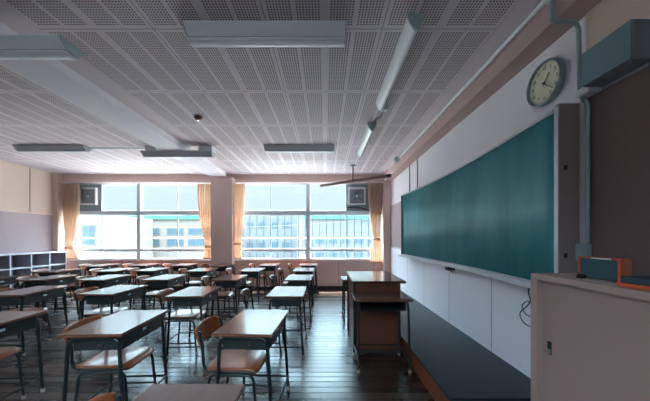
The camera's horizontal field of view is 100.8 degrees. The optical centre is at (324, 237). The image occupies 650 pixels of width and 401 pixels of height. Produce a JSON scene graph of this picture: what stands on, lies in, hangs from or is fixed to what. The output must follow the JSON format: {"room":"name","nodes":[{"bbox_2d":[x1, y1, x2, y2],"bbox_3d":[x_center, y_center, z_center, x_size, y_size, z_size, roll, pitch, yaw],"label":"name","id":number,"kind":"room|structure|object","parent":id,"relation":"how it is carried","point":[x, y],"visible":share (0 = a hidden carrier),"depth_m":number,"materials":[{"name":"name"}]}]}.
{"room":"classroom","nodes":[
{"label":"classroom","id":0,"kind":"room"},
{"bbox_2d":[0,161,51,213],"bbox_3d":[-7.060,-0.158,3.400,0.120,3.015,7.700,0,0,0],"label":"wall","id":1,"kind":"structure","parent":0,"point":[22,188],"depth_m":6.27,"materials":[{"name":"paint"}]},
{"bbox_2d":[0,211,52,253],"bbox_3d":[-6.994,-0.065,3.225,0.012,1.030,7.350,0,0,0],"label":"bulletin board","id":2,"kind":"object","parent":1,"relation":"attached to","point":[19,232],"depth_m":6.28,"materials":[{"name":"white"}]},
{"bbox_2d":[0,290,434,400],"bbox_3d":[-2.650,1.400,3.350,8.900,0.100,7.800,0,0,0],"label":"floor","id":3,"kind":"structure","parent":0,"point":[327,371],"depth_m":2.85,"materials":[{"name":"brown wood"}]},
{"bbox_2d":[0,275,24,308],"bbox_3d":[-5.457,1.000,4.400,0.436,0.700,0.626,0,0,0],"label":"student desk","id":4,"kind":"object","parent":3,"relation":"on","point":[4,279],"visible":0.44,"depth_m":4.53,"materials":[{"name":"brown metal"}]},
{"bbox_2d":[0,277,17,285],"bbox_3d":[-5.447,0.727,4.400,0.325,0.107,0.504,0,0,0],"label":"tray","id":5,"kind":"object","parent":4,"relation":"on","point":[3,280],"depth_m":4.48,"materials":[{"name":"black"}]},
{"bbox_2d":[0,347,25,399],"bbox_3d":[-2.766,0.989,2.079,0.499,0.721,0.383,0,0,-1],"label":"chair","id":6,"kind":"object","parent":3,"relation":"on","point":[5,352],"visible":1,"depth_m":2.25,"materials":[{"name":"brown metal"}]},
{"bbox_2d":[0,311,46,400],"bbox_3d":[-2.678,1.000,2.080,0.436,0.700,0.626,0,0,-1],"label":"student desk","id":7,"kind":"object","parent":3,"relation":"on","point":[11,322],"visible":0.99,"depth_m":2.28,"materials":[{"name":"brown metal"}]},
{"bbox_2d":[0,316,35,338],"bbox_3d":[-2.667,0.727,2.080,0.325,0.107,0.504,0,0,-1],"label":"tray","id":8,"kind":"object","parent":7,"relation":"on","point":[7,330],"depth_m":2.19,"materials":[{"name":"black"}]},
{"bbox_2d":[0,287,51,351],"bbox_3d":[-3.845,0.989,3.355,0.499,0.721,0.383,0,0,-6],"label":"chair","id":9,"kind":"object","parent":3,"relation":"on","point":[4,289],"visible":0.36,"depth_m":3.50,"materials":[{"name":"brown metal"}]},
{"bbox_2d":[0,251,66,290],"bbox_3d":[-6.796,0.845,4.745,0.373,1.010,4.290,0,0,0],"label":"cubby shelf","id":10,"kind":"object","parent":3,"relation":"on","point":[10,263],"visible":0.54,"depth_m":6.06,"materials":[{"name":"white"}]},
{"bbox_2d":[0,286,69,355],"bbox_3d":[-3.678,1.000,3.360,0.436,0.700,0.626,0,0,-3],"label":"student desk","id":11,"kind":"object","parent":3,"relation":"on","point":[24,296],"visible":0.81,"depth_m":3.27,"materials":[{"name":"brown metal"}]},
{"bbox_2d":[0,288,63,305],"bbox_3d":[-3.667,0.727,3.361,0.325,0.107,0.504,0,0,-3],"label":"tray","id":12,"kind":"object","parent":11,"relation":"on","point":[38,297],"depth_m":3.26,"materials":[{"name":"black"}]},
{"bbox_2d":[15,275,64,322],"bbox_3d":[-4.716,0.989,4.459,0.499,0.721,0.383,0,0,-1],"label":"chair","id":13,"kind":"object","parent":3,"relation":"on","point":[30,276],"visible":0.14,"depth_m":4.42,"materials":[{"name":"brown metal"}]},
{"bbox_2d":[17,275,79,324],"bbox_3d":[-4.548,1.000,4.460,0.436,0.700,0.626,0,0,-1],"label":"student desk","id":14,"kind":"object","parent":3,"relation":"on","point":[53,280],"visible":0.75,"depth_m":4.32,"materials":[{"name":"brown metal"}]},
{"bbox_2d":[25,277,74,287],"bbox_3d":[-4.537,0.727,4.460,0.325,0.107,0.504,0,0,-1],"label":"tray","id":15,"kind":"object","parent":14,"relation":"on","point":[50,281],"depth_m":4.32,"materials":[{"name":"black"}]},
{"bbox_2d":[33,268,83,306],"bbox_3d":[-5.338,1.000,5.420,0.436,0.700,0.626,0,0,-2],"label":"student desk","id":16,"kind":"object","parent":3,"relation":"on","point":[57,271],"visible":0.56,"depth_m":5.25,"materials":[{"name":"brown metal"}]},
{"bbox_2d":[39,270,79,276],"bbox_3d":[-5.327,0.727,5.420,0.325,0.107,0.504,0,0,-2],"label":"tray","id":17,"kind":"object","parent":16,"relation":"on","point":[59,272],"depth_m":5.31,"materials":[{"name":"black"}]},
{"bbox_2d":[72,286,129,317],"bbox_3d":[-2.806,0.989,3.391,0.499,0.721,0.383,0,0,1],"label":"chair","id":18,"kind":"object","parent":3,"relation":"on","point":[103,311],"visible":0.52,"depth_m":3.34,"materials":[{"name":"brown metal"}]},
{"bbox_2d":[82,264,119,288],"bbox_3d":[-5.378,1.000,6.500,0.436,0.700,0.626,0,0,0],"label":"student desk","id":19,"kind":"object","parent":3,"relation":"on","point":[104,266],"visible":0.49,"depth_m":6.36,"materials":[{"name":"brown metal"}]},
{"bbox_2d":[87,265,117,271],"bbox_3d":[-5.367,0.727,6.500,0.325,0.107,0.504,0,0,0],"label":"tray","id":20,"kind":"object","parent":19,"relation":"on","point":[104,267],"depth_m":6.36,"materials":[{"name":"black"}]},
{"bbox_2d":[77,275,131,319],"bbox_3d":[-3.638,1.000,4.480,0.436,0.700,0.626,0,0,0],"label":"student desk","id":21,"kind":"object","parent":3,"relation":"on","point":[103,281],"visible":0.68,"depth_m":4.32,"materials":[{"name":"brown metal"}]},
{"bbox_2d":[84,277,127,287],"bbox_3d":[-3.627,0.727,4.480,0.325,0.107,0.504,0,0,0],"label":"tray","id":22,"kind":"object","parent":21,"relation":"on","point":[109,281],"depth_m":4.31,"materials":[{"name":"black"}]},
{"bbox_2d":[88,392,122,400],"bbox_3d":[-0.681,0.989,0.960,0.499,0.721,0.383,0,0,0],"label":"chair","id":23,"kind":"object","parent":3,"relation":"on","point":[112,396],"visible":1,"depth_m":1.11,"materials":[{"name":"orange wood"}]},
{"bbox_2d":[62,315,156,400],"bbox_3d":[-1.651,0.989,2.087,0.499,0.721,0.383,0,0,-3],"label":"chair","id":24,"kind":"object","parent":3,"relation":"on","point":[106,361],"visible":0.7,"depth_m":2.02,"materials":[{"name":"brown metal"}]},
{"bbox_2d":[56,310,168,400],"bbox_3d":[-1.603,1.000,2.120,0.436,0.700,0.626,0,0,-3],"label":"student desk","id":25,"kind":"object","parent":3,"relation":"on","point":[121,329],"visible":0.94,"depth_m":1.93,"materials":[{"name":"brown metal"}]},
{"bbox_2d":[73,316,161,350],"bbox_3d":[-1.593,0.727,2.121,0.325,0.107,0.504,0,0,-3],"label":"tray","id":26,"kind":"object","parent":25,"relation":"on","point":[128,339],"depth_m":1.88,"materials":[{"name":"black"}]},
{"bbox_2d":[76,285,148,353],"bbox_3d":[-2.658,1.000,3.420,0.436,0.700,0.626,0,0,1],"label":"student desk","id":27,"kind":"object","parent":3,"relation":"on","point":[112,295],"visible":0.7,"depth_m":3.24,"materials":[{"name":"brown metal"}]},
{"bbox_2d":[86,288,142,303],"bbox_3d":[-2.647,0.727,3.420,0.325,0.107,0.504,0,0,1],"label":"tray","id":28,"kind":"object","parent":27,"relation":"on","point":[125,296],"depth_m":3.27,"materials":[{"name":"black"}]},
{"bbox_2d":[93,268,135,306],"bbox_3d":[-4.317,1.000,5.550,0.436,0.700,0.626,0,0,-2],"label":"student desk","id":29,"kind":"object","parent":3,"relation":"on","point":[114,271],"visible":0.55,"depth_m":5.38,"materials":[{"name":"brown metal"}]},
{"bbox_2d":[98,270,128,275],"bbox_3d":[-4.308,0.727,5.551,0.325,0.107,0.504,0,0,-2],"label":"tray","id":30,"kind":"object","parent":29,"relation":"on","point":[118,272],"depth_m":5.38,"materials":[{"name":"black"}]},
{"bbox_2d":[132,267,170,305],"bbox_3d":[-3.598,1.000,5.620,0.436,0.700,0.626,0,0,-2],"label":"student desk","id":31,"kind":"object","parent":3,"relation":"on","point":[152,272],"visible":0.75,"depth_m":5.38,"materials":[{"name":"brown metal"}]},
{"bbox_2d":[137,269,167,276],"bbox_3d":[-3.587,0.727,5.620,0.325,0.107,0.504,0,0,-2],"label":"tray","id":32,"kind":"object","parent":31,"relation":"on","point":[157,272],"depth_m":5.40,"materials":[{"name":"black"}]},
{"bbox_2d":[136,275,175,321],"bbox_3d":[-2.826,0.989,4.497,0.499,0.721,0.383,0,0,-4],"label":"chair","id":33,"kind":"object","parent":3,"relation":"on","point":[153,294],"visible":0.54,"depth_m":4.45,"materials":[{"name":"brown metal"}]},
{"bbox_2d":[141,274,186,316],"bbox_3d":[-2.658,1.000,4.500,0.436,0.700,0.626,0,0,-2],"label":"student desk","id":34,"kind":"object","parent":3,"relation":"on","point":[166,280],"visible":0.59,"depth_m":4.32,"materials":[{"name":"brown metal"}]},
{"bbox_2d":[147,277,183,286],"bbox_3d":[-2.647,0.727,4.500,0.325,0.107,0.504,0,0,-2],"label":"tray","id":35,"kind":"object","parent":34,"relation":"on","point":[172,281],"depth_m":4.29,"materials":[{"name":"black"}]},
{"bbox_2d":[157,288,208,355],"bbox_3d":[-1.736,0.989,3.288,0.499,0.721,0.383,0,0,-3],"label":"chair","id":36,"kind":"object","parent":3,"relation":"on","point":[180,315],"visible":0.88,"depth_m":3.20,"materials":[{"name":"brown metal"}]},
{"bbox_2d":[170,263,199,290],"bbox_3d":[-3.438,1.000,6.620,0.436,0.700,0.626,0,0,0],"label":"student desk","id":37,"kind":"object","parent":3,"relation":"on","point":[190,266],"visible":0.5,"depth_m":6.37,"materials":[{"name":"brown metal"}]},
{"bbox_2d":[133,384,244,400],"bbox_3d":[-0.562,1.000,0.890,0.436,0.700,0.626,0,0,0],"label":"student desk","id":38,"kind":"object","parent":3,"relation":"on","point":[155,392],"visible":1,"depth_m":1.13,"materials":[{"name":"laminate"}]},
{"bbox_2d":[164,286,221,358],"bbox_3d":[-1.587,1.000,3.310,0.436,0.700,0.626,0,0,-3],"label":"student desk","id":39,"kind":"object","parent":3,"relation":"on","point":[192,296],"visible":0.89,"depth_m":3.06,"materials":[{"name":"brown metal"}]},
{"bbox_2d":[173,290,216,306],"bbox_3d":[-1.577,0.727,3.311,0.325,0.107,0.504,0,0,-3],"label":"tray","id":40,"kind":"object","parent":39,"relation":"on","point":[176,303],"depth_m":3.09,"materials":[{"name":"black"}]},
{"bbox_2d":[186,268,217,305],"bbox_3d":[-2.527,1.000,5.580,0.436,0.700,0.626,0,0,-2],"label":"student desk","id":41,"kind":"object","parent":3,"relation":"on","point":[198,272],"visible":0.62,"depth_m":5.36,"materials":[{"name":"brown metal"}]},
{"bbox_2d":[190,270,215,276],"bbox_3d":[-2.518,0.727,5.580,0.325,0.107,0.504,0,0,-2],"label":"tray","id":42,"kind":"object","parent":41,"relation":"on","point":[210,272],"depth_m":5.33,"materials":[{"name":"black"}]},
{"bbox_2d":[201,276,235,319],"bbox_3d":[-1.755,0.989,4.425,0.499,0.721,0.383,0,0,-7],"label":"chair","id":43,"kind":"object","parent":3,"relation":"on","point":[205,280],"visible":0.56,"depth_m":4.41,"materials":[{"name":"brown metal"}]},
{"bbox_2d":[210,275,247,317],"bbox_3d":[-1.567,1.000,4.460,0.436,0.700,0.626,0,0,-1],"label":"student desk","id":44,"kind":"object","parent":3,"relation":"on","point":[225,281],"visible":0.72,"depth_m":4.21,"materials":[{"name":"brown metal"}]},
{"bbox_2d":[215,278,244,287],"bbox_3d":[-1.558,0.727,4.460,0.325,0.107,0.504,0,0,-1],"label":"tray","id":45,"kind":"object","parent":44,"relation":"on","point":[240,281],"depth_m":4.21,"materials":[{"name":"black"}]},
{"bbox_2d":[194,315,267,400],"bbox_3d":[-0.694,0.989,2.058,0.499,0.721,0.383,0,0,3],"label":"chair","id":46,"kind":"object","parent":3,"relation":"on","point":[245,363],"visible":0.84,"depth_m":2.00,"materials":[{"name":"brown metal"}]},
{"bbox_2d":[211,309,289,400],"bbox_3d":[-0.545,1.000,2.130,0.436,0.700,0.626,0,0,3],"label":"student desk","id":47,"kind":"object","parent":3,"relation":"on","point":[250,329],"visible":0.91,"depth_m":1.91,"materials":[{"name":"brown laminate"}]},
{"bbox_2d":[224,320,283,349],"bbox_3d":[-0.535,0.727,2.129,0.325,0.107,0.504,0,0,3],"label":"tray","id":48,"kind":"object","parent":47,"relation":"on","point":[229,343],"depth_m":1.88,"materials":[{"name":"black"}]},
{"bbox_2d":[238,268,265,306],"bbox_3d":[-1.498,1.000,5.560,0.436,0.700,0.626,0,0,0],"label":"student desk","id":49,"kind":"object","parent":3,"relation":"on","point":[251,272],"visible":0.91,"depth_m":5.31,"materials":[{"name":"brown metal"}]},
{"bbox_2d":[241,270,263,277],"bbox_3d":[-1.488,0.727,5.560,0.325,0.107,0.504,0,0,0],"label":"tray","id":50,"kind":"object","parent":49,"relation":"on","point":[261,272],"depth_m":5.31,"materials":[{"name":"black"}]},
{"bbox_2d":[241,288,283,354],"bbox_3d":[-0.761,0.989,3.287,0.499,0.721,0.383,0,0,-3],"label":"chair","id":51,"kind":"object","parent":3,"relation":"on","point":[246,294],"visible":0.31,"depth_m":3.35,"materials":[{"name":"brown wood"}]},
{"bbox_2d":[258,263,279,291],"bbox_3d":[-1.357,1.000,6.620,0.436,0.700,0.626,0,0,0],"label":"student desk","id":52,"kind":"object","parent":3,"relation":"on","point":[269,266],"visible":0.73,"depth_m":6.37,"materials":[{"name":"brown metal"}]},
{"bbox_2d":[266,286,306,357],"bbox_3d":[-0.453,1.000,3.310,0.436,0.700,0.626,0,0,-1],"label":"student desk","id":53,"kind":"object","parent":3,"relation":"on","point":[282,296],"visible":0.86,"depth_m":3.06,"materials":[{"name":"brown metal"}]},
{"bbox_2d":[272,298,302,306],"bbox_3d":[-0.443,0.727,3.310,0.325,0.107,0.504,0,0,-1],"label":"tray","id":54,"kind":"object","parent":53,"relation":"on","point":[275,303],"depth_m":3.06,"materials":[{"name":"black"}]},
{"bbox_2d":[284,275,312,324],"bbox_3d":[-0.422,1.000,4.470,0.436,0.700,0.626,0,0,0],"label":"student desk","id":55,"kind":"object","parent":3,"relation":"on","point":[293,280],"visible":0.91,"depth_m":4.22,"materials":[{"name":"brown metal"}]},
{"bbox_2d":[288,281,310,287],"bbox_3d":[-0.412,0.727,4.470,0.325,0.107,0.504,0,0,0],"label":"tray","id":56,"kind":"object","parent":55,"relation":"on","point":[290,283],"depth_m":4.22,"materials":[{"name":"black"}]},
{"bbox_2d":[292,268,314,306],"bbox_3d":[-0.432,1.000,5.580,0.436,0.700,0.626,0,0,0],"label":"student desk","id":57,"kind":"object","parent":3,"relation":"on","point":[298,271],"visible":0.69,"depth_m":5.33,"materials":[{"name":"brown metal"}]},
{"bbox_2d":[341,276,346,324],"bbox_3d":[0.580,1.000,4.402,0.626,0.700,0.436,0,0,0],"label":"desk","id":58,"kind":"object","parent":3,"relation":"on","point":[344,278],"visible":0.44,"depth_m":4.35,"materials":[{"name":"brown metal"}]},
{"bbox_2d":[346,271,405,353],"bbox_3d":[0.630,0.925,3.578,0.620,0.850,0.935,0,0,0],"label":"lectern","id":59,"kind":"object","parent":3,"relation":"on","point":[376,327],"visible":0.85,"depth_m":3.14,"materials":[{"name":"brown wood"}]},
{"bbox_2d":[351,291,413,373],"bbox_3d":[0.593,0.983,2.897,0.586,0.735,0.436,0,0,0],"label":"desk","id":60,"kind":"object","parent":3,"relation":"on","point":[366,300],"visible":1,"depth_m":2.83,"materials":[{"name":"brown laminate"}]},
{"bbox_2d":[359,302,405,310],"bbox_3d":[0.593,0.692,2.908,0.464,0.107,0.325,0,0,0],"label":"tray","id":61,"kind":"object","parent":60,"relation":"on","point":[364,306],"depth_m":2.87,"materials":[{"name":"black"}]},
{"bbox_2d":[400,290,530,400],"bbox_3d":[1.289,1.250,4.265,0.788,0.200,4.670,0,0,0],"label":"platform","id":62,"kind":"object","parent":3,"relation":"on","point":[451,365],"visible":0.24,"depth_m":2.46,"materials":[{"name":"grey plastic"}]},
{"bbox_2d":[531,273,649,400],"bbox_3d":[1.492,0.785,0.950,0.383,1.130,1.500,0,0,0],"label":"base cabinet","id":63,"kind":"object","parent":3,"relation":"on","point":[590,339],"visible":0.95,"depth_m":1.36,"materials":[{"name":"wood"}]},
{"bbox_2d":[578,256,631,281],"bbox_3d":[1.472,0.162,1.425,0.056,0.115,0.220,0,0,0],"label":"file box","id":64,"kind":"object","parent":63,"relation":"on","point":[597,267],"visible":0.82,"depth_m":1.39,"materials":[{"name":"teal"}]},
{"bbox_2d":[616,276,649,290],"bbox_3d":[1.458,0.196,1.083,0.245,0.046,0.305,0,0,0],"label":"book stack","id":65,"kind":"object","parent":63,"relation":"on","point":[636,282],"visible":1,"depth_m":1.17,"materials":[{"name":"orange paper"}]},
{"bbox_2d":[616,282,649,290],"bbox_3d":[1.458,0.210,1.083,0.245,0.018,0.305,0,0,0],"label":"tray","id":66,"kind":"object","parent":65,"relation":"on","point":[636,285],"depth_m":1.16,"materials":[{"name":"orange plastic"}]},
{"bbox_2d":[63,174,383,285],"bbox_3d":[-2.650,-0.158,7.160,8.700,3.015,0.220,0,0,0],"label":"wall","id":67,"kind":"structure","parent":0,"point":[329,273],"depth_m":7.05,"materials":[{"name":"paint"}]},
{"bbox_2d":[52,173,62,250],"bbox_3d":[-6.930,-0.158,6.975,0.140,3.015,0.150,0,0,0],"label":"trim","id":68,"kind":"structure","parent":67,"relation":"attached to","point":[57,186],"depth_m":6.90,"materials":[{"name":"paint"}]},
{"bbox_2d":[61,182,210,182],"bbox_3d":[-4.875,-1.442,7.010,3.930,0.015,0.080,0,0,0],"label":"rail","id":69,"kind":"object","parent":67,"relation":"attached to","point":[61,182],"visible":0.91,"depth_m":6.97,"materials":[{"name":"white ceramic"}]},
{"bbox_2d":[63,183,80,258],"bbox_3d":[-6.595,-0.440,6.985,0.472,1.980,0.128,0,0,0],"label":"curtain","id":70,"kind":"object","parent":69,"relation":"hanging from","point":[71,192],"visible":0.99,"depth_m":6.97,"materials":[{"name":"beige fabric"}]},
{"bbox_2d":[63,184,210,259],"bbox_3d":[-4.915,-0.431,7.173,4.030,2.008,0.166,0,0,0],"label":"window","id":71,"kind":"structure","parent":67,"relation":"in","point":[85,210],"depth_m":7.11,"materials":[{"name":"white metal"}]},
{"bbox_2d":[80,187,97,204],"bbox_3d":[-6.240,-1.100,7.084,0.458,0.450,0.068,0,0,0],"label":"ventilation fan","id":72,"kind":"object","parent":71,"relation":"attached to","point":[89,195],"visible":0.9,"depth_m":7.08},
{"bbox_2d":[80,189,93,202],"bbox_3d":[-6.240,-1.100,7.056,0.380,0.346,0.004,0,0,0],"label":"grille","id":73,"kind":"object","parent":72,"relation":"attached to","point":[87,195],"depth_m":7.08,"materials":[{"name":"grey"}]},
{"bbox_2d":[197,183,210,258],"bbox_3d":[-3.118,-0.440,6.978,0.419,1.980,0.128,0,0,-4],"label":"curtain","id":74,"kind":"object","parent":67,"relation":"attached to","point":[203,190],"visible":0.88,"depth_m":6.96,"materials":[{"name":"beige fabric"}]},
{"bbox_2d":[66,286,346,289],"bbox_3d":[-2.675,1.305,7.043,8.350,0.090,0.015,0,0,0],"label":"baseboard","id":75,"kind":"structure","parent":67,"relation":"attached to","point":[72,287],"depth_m":7.04,"materials":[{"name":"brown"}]},
{"bbox_2d":[67,260,369,260],"bbox_3d":[-2.680,0.589,7.085,8.360,0.032,0.130,0,0,0],"label":"trim","id":76,"kind":"structure","parent":67,"relation":"attached to","point":[67,260],"depth_m":7.02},
{"bbox_2d":[211,177,234,290],"bbox_3d":[-2.630,-0.106,6.940,0.540,2.913,0.220,0,0,0],"label":"pillar","id":77,"kind":"structure","parent":67,"relation":"attached to","point":[222,188],"depth_m":6.83,"materials":[{"name":"paint"}]},
{"bbox_2d":[234,183,244,258],"bbox_3d":[-2.232,-0.440,6.982,0.300,1.980,0.128,0,0,4],"label":"curtain","id":78,"kind":"object","parent":67,"relation":"attached to","point":[239,189],"visible":1,"depth_m":6.97,"materials":[{"name":"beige fabric"}]},
{"bbox_2d":[235,184,381,259],"bbox_3d":[-0.445,-0.431,7.173,4.010,2.008,0.166,0,0,0],"label":"window","id":79,"kind":"structure","parent":67,"relation":"in","point":[308,213],"depth_m":7.11,"materials":[{"name":"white metal"}]},
{"bbox_2d":[346,187,367,209],"bbox_3d":[0.856,-1.027,7.086,0.575,0.596,0.072,0,0,0],"label":"ventilation fan","id":80,"kind":"object","parent":79,"relation":"attached to","point":[356,195],"visible":1,"depth_m":7.07,"materials":[{"name":"plastic"}]},
{"bbox_2d":[350,189,363,202],"bbox_3d":[0.840,-1.100,7.056,0.380,0.346,0.004,0,0,0],"label":"grille","id":81,"kind":"object","parent":80,"relation":"attached to","point":[356,195],"depth_m":7.09,"materials":[{"name":"grey"}]},
{"bbox_2d":[234,182,382,182],"bbox_3d":[-0.430,-1.442,7.010,3.840,0.015,0.080,0,0,0],"label":"rail","id":82,"kind":"object","parent":67,"relation":"attached to","point":[234,182],"visible":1,"depth_m":6.97,"materials":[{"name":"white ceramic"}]},
{"bbox_2d":[368,183,381,262],"bbox_3d":[1.308,-0.390,6.982,0.369,2.080,0.128,0,0,-5],"label":"curtain","id":83,"kind":"object","parent":82,"relation":"hanging from","point":[374,190],"visible":1,"depth_m":6.97,"materials":[{"name":"beige fabric"}]},
{"bbox_2d":[382,182,390,272],"bbox_3d":[1.600,-0.050,6.975,0.200,2.800,0.150,0,0,0],"label":"trim","id":84,"kind":"structure","parent":67,"relation":"attached to","point":[386,186],"depth_m":6.90,"materials":[{"name":"paint"}]},
{"bbox_2d":[0,0,541,173],"bbox_3d":[-2.650,-1.715,3.350,8.900,0.100,7.800,0,0,0],"label":"ceiling","id":85,"kind":"structure","parent":0,"point":[140,53],"depth_m":2.84,"materials":[{"name":"tile"}]},
{"bbox_2d":[12,145,92,152],"bbox_3d":[-4.955,-1.613,4.910,1.258,0.104,0.222,0,0,0],"label":"ceiling light","id":86,"kind":"object","parent":85,"relation":"attached to","point":[19,148],"visible":0.96,"depth_m":4.86,"materials":[{"name":"white metal"}]},
{"bbox_2d":[0,22,226,175],"bbox_3d":[-2.720,-1.614,3.190,0.440,0.102,7.280,0,0,0],"label":"ceiling beam","id":87,"kind":"structure","parent":85,"relation":"attached to","point":[53,76],"depth_m":3.10,"materials":[{"name":"paint"}]},
{"bbox_2d":[0,34,84,59],"bbox_3d":[-2.665,-1.510,2.170,1.258,0.104,0.222,0,0,0],"label":"ceiling light","id":88,"kind":"object","parent":87,"relation":"attached to","point":[12,46],"visible":1,"depth_m":2.12,"materials":[{"name":"white metal"}]},
{"bbox_2d":[140,145,215,157],"bbox_3d":[-2.665,-1.562,4.910,1.258,0.207,0.222,0,0,0],"label":"ceiling light","id":89,"kind":"object","parent":87,"relation":"attached to","point":[204,151],"visible":0.98,"depth_m":4.84,"materials":[{"name":"white metal"}]},
{"bbox_2d":[182,20,345,46],"bbox_3d":[-0.465,-1.613,2.170,1.258,0.104,0.222,0,0,0],"label":"ceiling light","id":90,"kind":"object","parent":85,"relation":"attached to","point":[198,33],"visible":1,"depth_m":2.12,"materials":[{"name":"white metal"}]},
{"bbox_2d":[264,145,333,152],"bbox_3d":[-0.465,-1.613,4.910,1.258,0.104,0.222,0,0,0],"label":"ceiling light","id":91,"kind":"object","parent":85,"relation":"attached to","point":[268,148],"visible":1,"depth_m":4.84,"materials":[{"name":"white metal"}]},
{"bbox_2d":[320,164,390,186],"bbox_3d":[0.615,-1.468,6.175,1.858,0.393,0.148,0,0,37],"label":"bar","id":92,"kind":"object","parent":85,"relation":"hanging from","point":[353,180],"visible":1,"depth_m":6.14,"materials":[{"name":"grey"}]},
{"bbox_2d":[357,122,375,156],"bbox_3d":[0.675,-1.606,4.515,0.129,0.117,1.282,0,0,0],"label":"light","id":93,"kind":"object","parent":85,"relation":"attached to","point":[370,126],"visible":1,"depth_m":4.24,"materials":[{"name":"white"}]},
{"bbox_2d":[375,13,424,110],"bbox_3d":[0.675,-1.606,2.635,0.129,0.117,1.282,0,0,0],"label":"light","id":94,"kind":"object","parent":85,"relation":"attached to","point":[413,21],"visible":1,"depth_m":2.32,"materials":[{"name":"white"}]},
{"bbox_2d":[391,16,585,242],"bbox_3d":[1.760,-0.158,3.400,0.120,3.015,7.700,0,0,0],"label":"wall","id":95,"kind":"structure","parent":0,"point":[507,111],"depth_m":2.59,"materials":[{"name":"paint"}]},
{"bbox_2d":[391,201,400,247],"bbox_3d":[1.694,-0.300,6.125,0.012,1.040,1.550,0,0,0],"label":"bulletin board","id":96,"kind":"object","parent":95,"relation":"attached to","point":[396,208],"depth_m":6.35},
{"bbox_2d":[391,248,530,377],"bbox_3d":[1.692,0.800,3.225,0.016,1.100,7.340,0,0,0],"label":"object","id":97,"kind":"structure","parent":95,"relation":"attached to","point":[462,298],"depth_m":3.01,"materials":[{"name":"paint"}]},
{"bbox_2d":[394,0,554,161],"bbox_3d":[1.484,-1.556,2.960,0.089,0.212,5.320,0,0,0],"label":"conduit","id":98,"kind":"object","parent":95,"relation":"attached to","point":[542,3],"visible":1,"depth_m":2.35,"materials":[{"name":"grey metal"}]},
{"bbox_2d":[398,103,579,288],"bbox_3d":[1.573,-0.225,3.590,0.220,1.330,3.640,0,0,0],"label":"blackboard","id":99,"kind":"object","parent":95,"relation":"attached to","point":[509,213],"visible":0.88,"depth_m":2.32,"materials":[{"name":"green metal"}]},
{"bbox_2d":[398,254,530,288],"bbox_3d":[1.552,0.382,3.595,0.177,0.115,3.570,0,0,0],"label":"tray","id":100,"kind":"object","parent":99,"relation":"on","point":[523,281],"depth_m":2.78,"materials":[{"name":"silver metal"}]},
{"bbox_2d":[384,0,600,181],"bbox_3d":[1.615,-1.558,3.250,0.170,0.215,7.400,0,0,0],"label":"ceiling beam","id":101,"kind":"structure","parent":95,"relation":"attached to","point":[539,33],"depth_m":2.36,"materials":[{"name":"paint"}]},
{"bbox_2d":[526,57,565,107],"bbox_3d":[1.673,-1.175,2.045,0.050,0.330,0.330,0,0,0],"label":"wall clock","id":102,"kind":"object","parent":95,"relation":"attached to","point":[547,80],"visible":1,"depth_m":2.03,"materials":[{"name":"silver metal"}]},
{"bbox_2d":[551,16,591,260],"bbox_3d":[1.594,-0.658,1.742,0.182,1.616,0.110,0,0,0],"label":"conduit","id":103,"kind":"object","parent":95,"relation":"attached to","point":[581,249],"visible":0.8,"depth_m":1.70,"materials":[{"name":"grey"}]},
{"bbox_2d":[576,87,600,97],"bbox_3d":[1.622,-0.905,1.657,0.084,0.040,0.085,0,0,0],"label":"junction box","id":104,"kind":"object","parent":95,"relation":"attached to","point":[585,92],"visible":0.84,"depth_m":1.65,"materials":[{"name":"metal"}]},
{"bbox_2d":[582,19,649,86],"bbox_3d":[1.612,-1.002,1.481,0.150,0.200,0.262,0,0,0],"label":"speaker box","id":105,"kind":"object","parent":95,"relation":"attached to","point":[626,49],"visible":1,"depth_m":1.42,"materials":[{"name":"grey"}]},
{"bbox_2d":[587,62,649,98],"bbox_3d":[1.683,-0.915,0.645,0.035,0.040,2.190,0,0,0],"label":"trim","id":106,"kind":"structure","parent":95,"relation":"attached to","point":[648,63],"depth_m":1.50,"materials":[{"name":"silver metal"}]},
{"bbox_2d":[588,66,649,275],"bbox_3d":[1.693,-0.323,0.645,0.014,1.145,2.190,0,0,0],"label":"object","id":107,"kind":"structure","parent":95,"relation":"attached to","point":[620,113],"depth_m":1.52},
{"bbox_2d":[586,0,649,50],"bbox_3d":[1.694,-1.173,0.645,0.012,0.555,2.190,0,0,0],"label":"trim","id":108,"kind":"structure","parent":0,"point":[607,16],"depth_m":1.59,"materials":[{"name":"paint"}]},
{"label":"outside","id":109,"kind":"structure","parent":0,"visible":0},
{"bbox_3d":[0.000,10.250,84.000,240.000,0.200,152.000,0,0,0],"label":"ground","id":110,"kind":"structure","parent":109,"visible":0},
{"bbox_2d":[73,216,152,257],"bbox_3d":[-26.933,3.737,33.960,5.242,12.827,8.080,0,0,0],"label":"building","id":111,"kind":"structure","parent":110,"relation":"on","point":[88,226],"depth_m":30.63,"materials":[{"name":"grey"}]},
{"bbox_2d":[130,216,204,257],"bbox_3d":[-23.346,3.374,43.450,16.460,13.551,7.500,0,0,0],"label":"building","id":112,"kind":"structure","parent":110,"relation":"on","point":[195,231],"depth_m":40.00,"materials":[{"name":"grey"}]},
{"bbox_2d":[244,217,301,257],"bbox_3d":[-10.874,3.123,54.960,11.338,14.053,10.080,0,0,0],"label":"building","id":113,"kind":"structure","parent":110,"relation":"on","point":[246,219],"depth_m":50.00,"materials":[{"name":"grey"}]},
{"bbox_2d":[303,216,381,257],"bbox_3d":[5.576,3.387,44.950,17.500,13.525,10.500,0,0,0],"label":"building","id":114,"kind":"structure","parent":110,"relation":"on","point":[315,218],"depth_m":40.00,"materials":[{"name":"grey"}]},
{"bbox_3d":[-0.500,6.250,11.000,7.400,7.800,0.400,0,0,0],"label":"wall","id":115,"kind":"structure","parent":110,"relation":"on","visible":0},
{"bbox_2d":[242,216,368,257],"bbox_3d":[-0.460,0.695,11.000,6.399,3.311,0.030,0,0,0],"label":"picket fence","id":116,"kind":"object","parent":115,"relation":"on","point":[249,216],"visible":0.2,"depth_m":10.99,"materials":[{"name":"grey"}]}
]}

